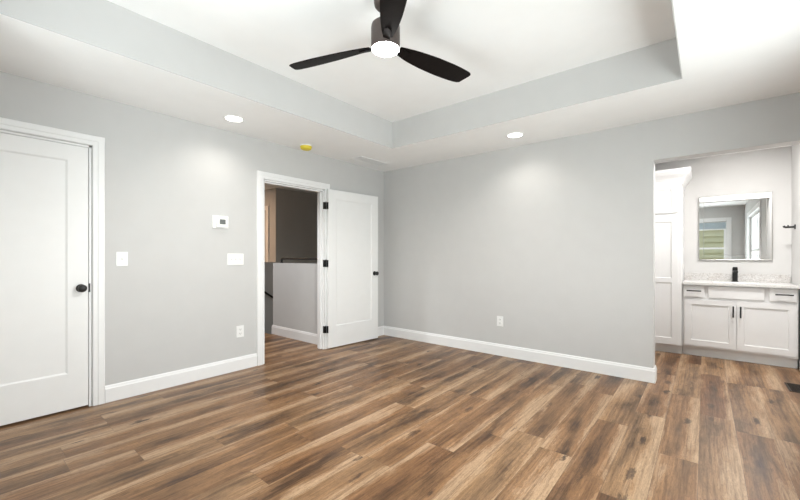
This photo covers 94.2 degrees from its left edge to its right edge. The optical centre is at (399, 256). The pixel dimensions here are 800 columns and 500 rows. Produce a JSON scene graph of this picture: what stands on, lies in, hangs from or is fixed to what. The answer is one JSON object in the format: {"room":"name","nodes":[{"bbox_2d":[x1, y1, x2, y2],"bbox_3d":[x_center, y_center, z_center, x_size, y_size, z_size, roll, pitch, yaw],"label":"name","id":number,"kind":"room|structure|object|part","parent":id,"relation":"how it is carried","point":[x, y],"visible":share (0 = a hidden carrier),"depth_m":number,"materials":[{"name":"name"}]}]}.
{"room":"empty bedroom","nodes":[
{"label":"empty bedroom","id":0,"kind":"room"},
{"bbox_2d":[0,71,383,405],"bbox_3d":[-1.688,-0.197,3.914,0.120,2.745,4.690,0,0,39],"label":"wall","id":1,"kind":"structure","parent":0,"point":[177,303],"depth_m":3.39,"materials":[{"name":"grey paint"}]},
{"bbox_2d":[0,117,104,425],"bbox_3d":[-2.684,0.115,2.642,0.188,2.122,0.926,0,0,39],"label":"door","id":2,"kind":"structure","parent":1,"relation":"in","point":[46,309],"depth_m":2.74,"materials":[{"name":"white paint"}]},
{"bbox_3d":[-2.438,0.246,2.851,0.071,0.062,0.062,0,0,39],"label":"knob","id":3,"kind":"part","parent":2,"relation":"part of","materials":[{"name":"black metal"}]},
{"bbox_2d":[116,252,127,265],"bbox_3d":[-2.291,0.023,3.068,0.018,0.117,0.080,0,0,39],"label":"light switch","id":4,"kind":"object","parent":1,"relation":"attached to","point":[121,257],"visible":1,"depth_m":3.07,"materials":[{"name":"white plastic"}]},
{"bbox_2d":[105,353,256,402],"bbox_3d":[-1.951,1.108,3.486,0.015,0.135,1.305,0,0,39],"label":"baseboard","id":5,"kind":"structure","parent":1,"relation":"attached to","point":[113,392],"depth_m":3.37,"materials":[{"name":"white paint"}]},
{"bbox_2d":[212,215,227,228],"bbox_3d":[-1.775,-0.339,3.687,0.031,0.124,0.158,0,0,39],"label":"thermostat","id":6,"kind":"object","parent":1,"relation":"attached to","point":[217,221],"visible":1,"depth_m":3.67,"materials":[{"name":"white plastic"}]},
{"bbox_2d":[227,254,243,264],"bbox_3d":[-1.682,0.031,3.812,0.018,0.117,0.172,0,0,39],"label":"light switch","id":7,"kind":"object","parent":1,"relation":"attached to","point":[232,259],"visible":1,"depth_m":3.81,"materials":[{"name":"white plastic"}]},
{"bbox_2d":[236,325,243,337],"bbox_3d":[-1.655,0.778,3.853,0.009,0.120,0.080,0,0,39],"label":"power outlet","id":8,"kind":"object","parent":1,"relation":"attached to","point":[239,329],"visible":1,"depth_m":3.85,"materials":[{"name":"white plastic"}]},
{"bbox_2d":[257,170,378,365],"bbox_3d":[-0.991,0.127,4.704,1.802,2.098,0.256,0,0,-45],"label":"door","id":9,"kind":"structure","parent":1,"relation":"in","point":[347,222],"depth_m":4.82,"materials":[{"name":"white paint"}]},
{"bbox_3d":[-1.218,0.127,4.379,0.018,2.098,0.997,0,0,39],"label":"casing","id":10,"kind":"part","parent":9,"relation":"part of","materials":[{"name":"white paint"}]},
{"bbox_2d":[378,326,383,335],"bbox_3d":[-0.576,1.108,5.168,0.015,0.135,1.030,0,0,39],"label":"baseboard","id":11,"kind":"structure","parent":1,"relation":"attached to","point":[380,328],"depth_m":5.51,"materials":[{"name":"white paint"}]},
{"bbox_2d":[265,189,271,261],"bbox_3d":[-2.542,-0.044,7.151,0.500,2.440,0.120,0,0,39],"label":"wall","id":12,"kind":"structure","parent":0,"point":[268,193],"depth_m":7.01,"materials":[{"name":"grey paint"}]},
{"bbox_2d":[265,206,268,261],"bbox_3d":[-2.821,0.111,7.313,0.922,2.130,0.052,0,0,39],"label":"door","id":13,"kind":"structure","parent":12,"relation":"in","point":[266,207],"depth_m":7.02,"materials":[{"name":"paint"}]},
{"bbox_2d":[265,188,316,333],"bbox_3d":[-2.783,0.856,6.367,0.120,4.240,5.200,0,0,39],"label":"wall","id":14,"kind":"structure","parent":0,"point":[294,213],"depth_m":7.11,"materials":[{"name":"grey paint"}]},
{"bbox_2d":[265,184,316,193],"bbox_3d":[-2.779,-1.314,5.976,4.180,0.100,6.000,0,0,39],"label":"ceiling","id":15,"kind":"structure","parent":0,"point":[267,186],"depth_m":6.94,"materials":[{"name":"white paint"}]},
{"bbox_2d":[273,263,316,333],"bbox_3d":[-1.417,0.638,5.301,1.214,1.075,0.120,0,0,39],"label":"wall","id":16,"kind":"structure","parent":0,"point":[294,284],"depth_m":5.28,"materials":[{"name":"grey paint"}]},
{"bbox_2d":[272,325,316,344],"bbox_3d":[-1.435,1.108,5.306,1.210,0.135,0.135,0,0,39],"label":"baseboard","id":17,"kind":"structure","parent":16,"relation":"attached to","point":[304,336],"depth_m":5.25,"materials":[{"name":"white paint"}]},
{"bbox_2d":[280,258,316,262],"bbox_3d":[-1.383,0.059,5.273,1.079,0.082,0.048,0,0,39],"label":"handrail","id":18,"kind":"object","parent":16,"relation":"on","point":[282,259],"visible":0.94,"depth_m":5.33,"materials":[{"name":"black metal"}]},
{"bbox_2d":[0,333,799,499],"bbox_3d":[-0.886,1.236,4.524,8.950,0.120,6.650,0,0,39],"label":"floor","id":19,"kind":"structure","parent":0,"point":[384,417],"depth_m":2.44,"materials":[{"name":"brown wood"}]},
{"bbox_2d":[655,167,691,353],"bbox_3d":[3.326,0.069,4.774,0.654,2.213,0.686,0,0,39],"label":"linen cabinet","id":20,"kind":"object","parent":19,"relation":"on","point":[670,184],"visible":0.44,"depth_m":4.50,"materials":[{"name":"white paint"}]},
{"bbox_3d":[3.123,-0.694,4.595,0.500,0.340,0.019,0,0,39],"label":"door","id":21,"kind":"part","parent":20,"relation":"part of","materials":[{"name":"white paint"}]},
{"bbox_3d":[3.123,0.285,4.595,0.500,1.552,0.019,0,0,39],"label":"door","id":22,"kind":"part","parent":20,"relation":"part of","materials":[{"name":"white paint"}]},
{"bbox_3d":[3.326,-0.953,4.774,0.654,0.168,0.686,0,0,39],"label":"crown moulding","id":23,"kind":"part","parent":20,"relation":"part of","materials":[{"name":"white paint"}]},
{"bbox_2d":[682,284,798,368],"bbox_3d":[3.908,0.755,4.342,0.958,0.842,0.614,0,0,39],"label":"vanity cabinet","id":24,"kind":"object","parent":19,"relation":"on","point":[760,325],"visible":0.98,"depth_m":4.11,"materials":[{"name":"white paint"}]},
{"bbox_3d":[3.457,0.410,4.376,0.193,0.137,0.019,0,0,39],"label":"drawer","id":25,"kind":"part","parent":24,"relation":"part of","materials":[{"name":"white paint"}]},
{"bbox_3d":[3.567,0.774,4.287,0.458,0.535,0.019,0,0,39],"label":"door","id":26,"kind":"part","parent":24,"relation":"part of","materials":[{"name":"white paint"}]},
{"bbox_3d":[3.739,0.410,4.146,0.463,0.137,0.019,0,0,39],"label":"false drawer","id":27,"kind":"part","parent":24,"relation":"part of","materials":[{"name":"white paint"}]},
{"bbox_2d":[682,272,799,288],"bbox_3d":[3.917,0.272,4.344,0.967,0.121,0.603,0,0,39],"label":"countertop","id":28,"kind":"structure","parent":24,"relation":"on","point":[765,280],"depth_m":4.39,"materials":[{"name":"stone"}]},
{"bbox_2d":[732,267,738,281],"bbox_3d":[4.013,0.217,4.452,0.060,0.178,0.161,0,0,39],"label":"faucet","id":29,"kind":"object","parent":28,"relation":"on","point":[734,269],"visible":1,"depth_m":4.47,"materials":[{"name":"black metal"}]},
{"bbox_2d":[713,282,759,283],"bbox_3d":[3.897,0.388,4.314,0.419,0.156,0.299,0,0,39],"label":"sink","id":30,"kind":"object","parent":28,"relation":"in","point":[713,282],"visible":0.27,"depth_m":4.40,"materials":[{"name":"white ceramic"}]},
{"bbox_3d":[3.928,0.774,3.991,0.464,0.535,0.019,0,0,39],"label":"door","id":31,"kind":"part","parent":24,"relation":"part of","materials":[{"name":"white paint"}]},
{"bbox_3d":[4.026,0.410,3.911,0.202,0.137,0.019,0,0,39],"label":"drawer","id":32,"kind":"part","parent":24,"relation":"part of","materials":[{"name":"white paint"}]},
{"bbox_2d":[784,382,799,392],"bbox_3d":[3.540,1.173,3.301,0.150,0.005,0.290,0,0,39],"label":"floor vent","id":33,"kind":"object","parent":19,"relation":"in","point":[792,387],"visible":1,"depth_m":3.32,"materials":[{"name":"brown metal"}]},
{"bbox_2d":[787,383,799,391],"bbox_3d":[3.542,1.173,3.304,0.118,0.003,0.237,0,0,39],"label":"grille","id":34,"kind":"object","parent":33,"relation":"attached to","point":[792,387],"depth_m":3.32,"materials":[{"name":"brown metal"}]},
{"bbox_2d":[0,0,799,171],"bbox_3d":[0.730,-1.467,3.222,4.500,0.405,6.380,0,0,39],"label":"ceiling","id":35,"kind":"structure","parent":0,"point":[732,52],"depth_m":2.71,"materials":[{"name":"white paint"}]},
{"bbox_2d":[223,115,244,121],"bbox_3d":[-1.523,-1.261,3.413,0.188,0.006,0.188,0,0,39],"label":"recessed light","id":36,"kind":"object","parent":35,"relation":"in","point":[233,118],"visible":1,"depth_m":3.40,"materials":[{"name":"white plastic"}]},
{"bbox_2d":[300,144,311,150],"bbox_3d":[-1.072,-1.239,4.245,0.132,0.050,0.132,0,0,39],"label":"smoke detector","id":37,"kind":"object","parent":35,"relation":"attached to","point":[306,147],"visible":1,"depth_m":4.20,"materials":[{"name":"yellow plastic"}]},
{"bbox_2d":[0,0,681,148],"bbox_3d":[-0.050,-1.417,2.276,2.720,0.304,3.188,0,0,39],"label":"ceiling tray","id":38,"kind":"object","parent":35,"relation":"attached to","point":[104,24],"visible":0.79,"depth_m":2.92,"materials":[{"name":"grey paint"}]},
{"bbox_2d":[350,156,387,166],"bbox_3d":[-0.398,-1.260,4.946,0.210,0.007,0.530,0,0,39],"label":"ceiling vent","id":39,"kind":"object","parent":35,"relation":"in","point":[359,157],"visible":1,"depth_m":4.94,"materials":[{"name":"white metal"}]},
{"bbox_2d":[289,0,470,81],"bbox_3d":[-0.097,-1.396,2.343,1.206,0.346,1.185,0,0,39],"label":"ceiling fan","id":40,"kind":"object","parent":35,"relation":"hanging from","point":[385,29],"visible":1,"depth_m":2.28,"materials":[{"name":"brown metal"}]},
{"bbox_3d":[-0.456,-1.267,2.384,0.599,0.040,0.135,0,0,23],"label":"blade","id":41,"kind":"part","parent":40,"relation":"part of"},
{"bbox_3d":[-0.034,-1.267,1.836,0.135,0.040,0.599,0,0,-7],"label":"blade","id":42,"kind":"part","parent":40,"relation":"part of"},
{"bbox_3d":[0.230,-1.267,2.474,0.599,0.040,0.135,0,0,-37],"label":"blade","id":43,"kind":"part","parent":40,"relation":"part of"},
{"bbox_2d":[506,132,523,137],"bbox_3d":[1.199,-1.261,3.877,0.188,0.006,0.188,0,0,39],"label":"recessed light","id":44,"kind":"object","parent":35,"relation":"in","point":[513,134],"visible":1,"depth_m":3.88,"materials":[{"name":"white plastic"}]},
{"bbox_2d":[384,92,799,367],"bbox_3d":[1.540,-0.197,4.213,4.500,2.745,0.140,0,0,39],"label":"wall","id":45,"kind":"structure","parent":0,"point":[555,238],"depth_m":4.03,"materials":[{"name":"grey paint"}]},
{"bbox_2d":[497,316,502,326],"bbox_3d":[1.185,0.770,4.407,0.080,0.120,0.009,0,0,39],"label":"power outlet","id":46,"kind":"object","parent":45,"relation":"attached to","point":[499,318],"visible":1,"depth_m":4.40,"materials":[{"name":"white plastic"}]},
{"bbox_2d":[383,326,656,382],"bbox_3d":[1.100,1.108,4.563,3.375,0.135,0.155,0,0,39],"label":"baseboard","id":47,"kind":"structure","parent":45,"relation":"attached to","point":[646,374],"depth_m":4.12,"materials":[{"name":"white paint"}]},
{"bbox_2d":[655,146,791,282],"bbox_3d":[3.250,-0.044,4.171,1.800,2.440,1.960,0,0,39],"label":"wall","id":48,"kind":"structure","parent":0,"point":[767,170],"depth_m":4.52,"materials":[{"name":"paint"}]},
{"bbox_2d":[698,191,772,259],"bbox_3d":[4.101,-0.356,4.568,0.677,0.807,0.026,0,0,39],"label":"wall mirror","id":49,"kind":"object","parent":48,"relation":"attached to","point":[734,226],"visible":1,"depth_m":4.55,"materials":[{"name":"silver metal"}]},
{"bbox_2d":[684,272,790,282],"bbox_3d":[4.102,0.259,4.570,0.967,0.094,0.020,0,0,39],"label":"backsplash","id":50,"kind":"structure","parent":48,"relation":"attached to","point":[776,278],"depth_m":4.51,"materials":[{"name":"stone"}]},
{"bbox_2d":[792,144,799,367],"bbox_3d":[4.005,-0.094,3.554,0.150,2.540,1.960,0,0,39],"label":"wall","id":51,"kind":"structure","parent":0,"point":[795,148],"depth_m":4.04,"materials":[{"name":"paint"}]},
{"bbox_2d":[783,224,795,228],"bbox_3d":[4.300,-0.323,4.113,0.100,0.052,0.048,0,0,39],"label":"robe hook","id":52,"kind":"object","parent":51,"relation":"attached to","point":[787,226],"visible":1,"depth_m":4.10,"materials":[{"name":"black metal"}]}
]}

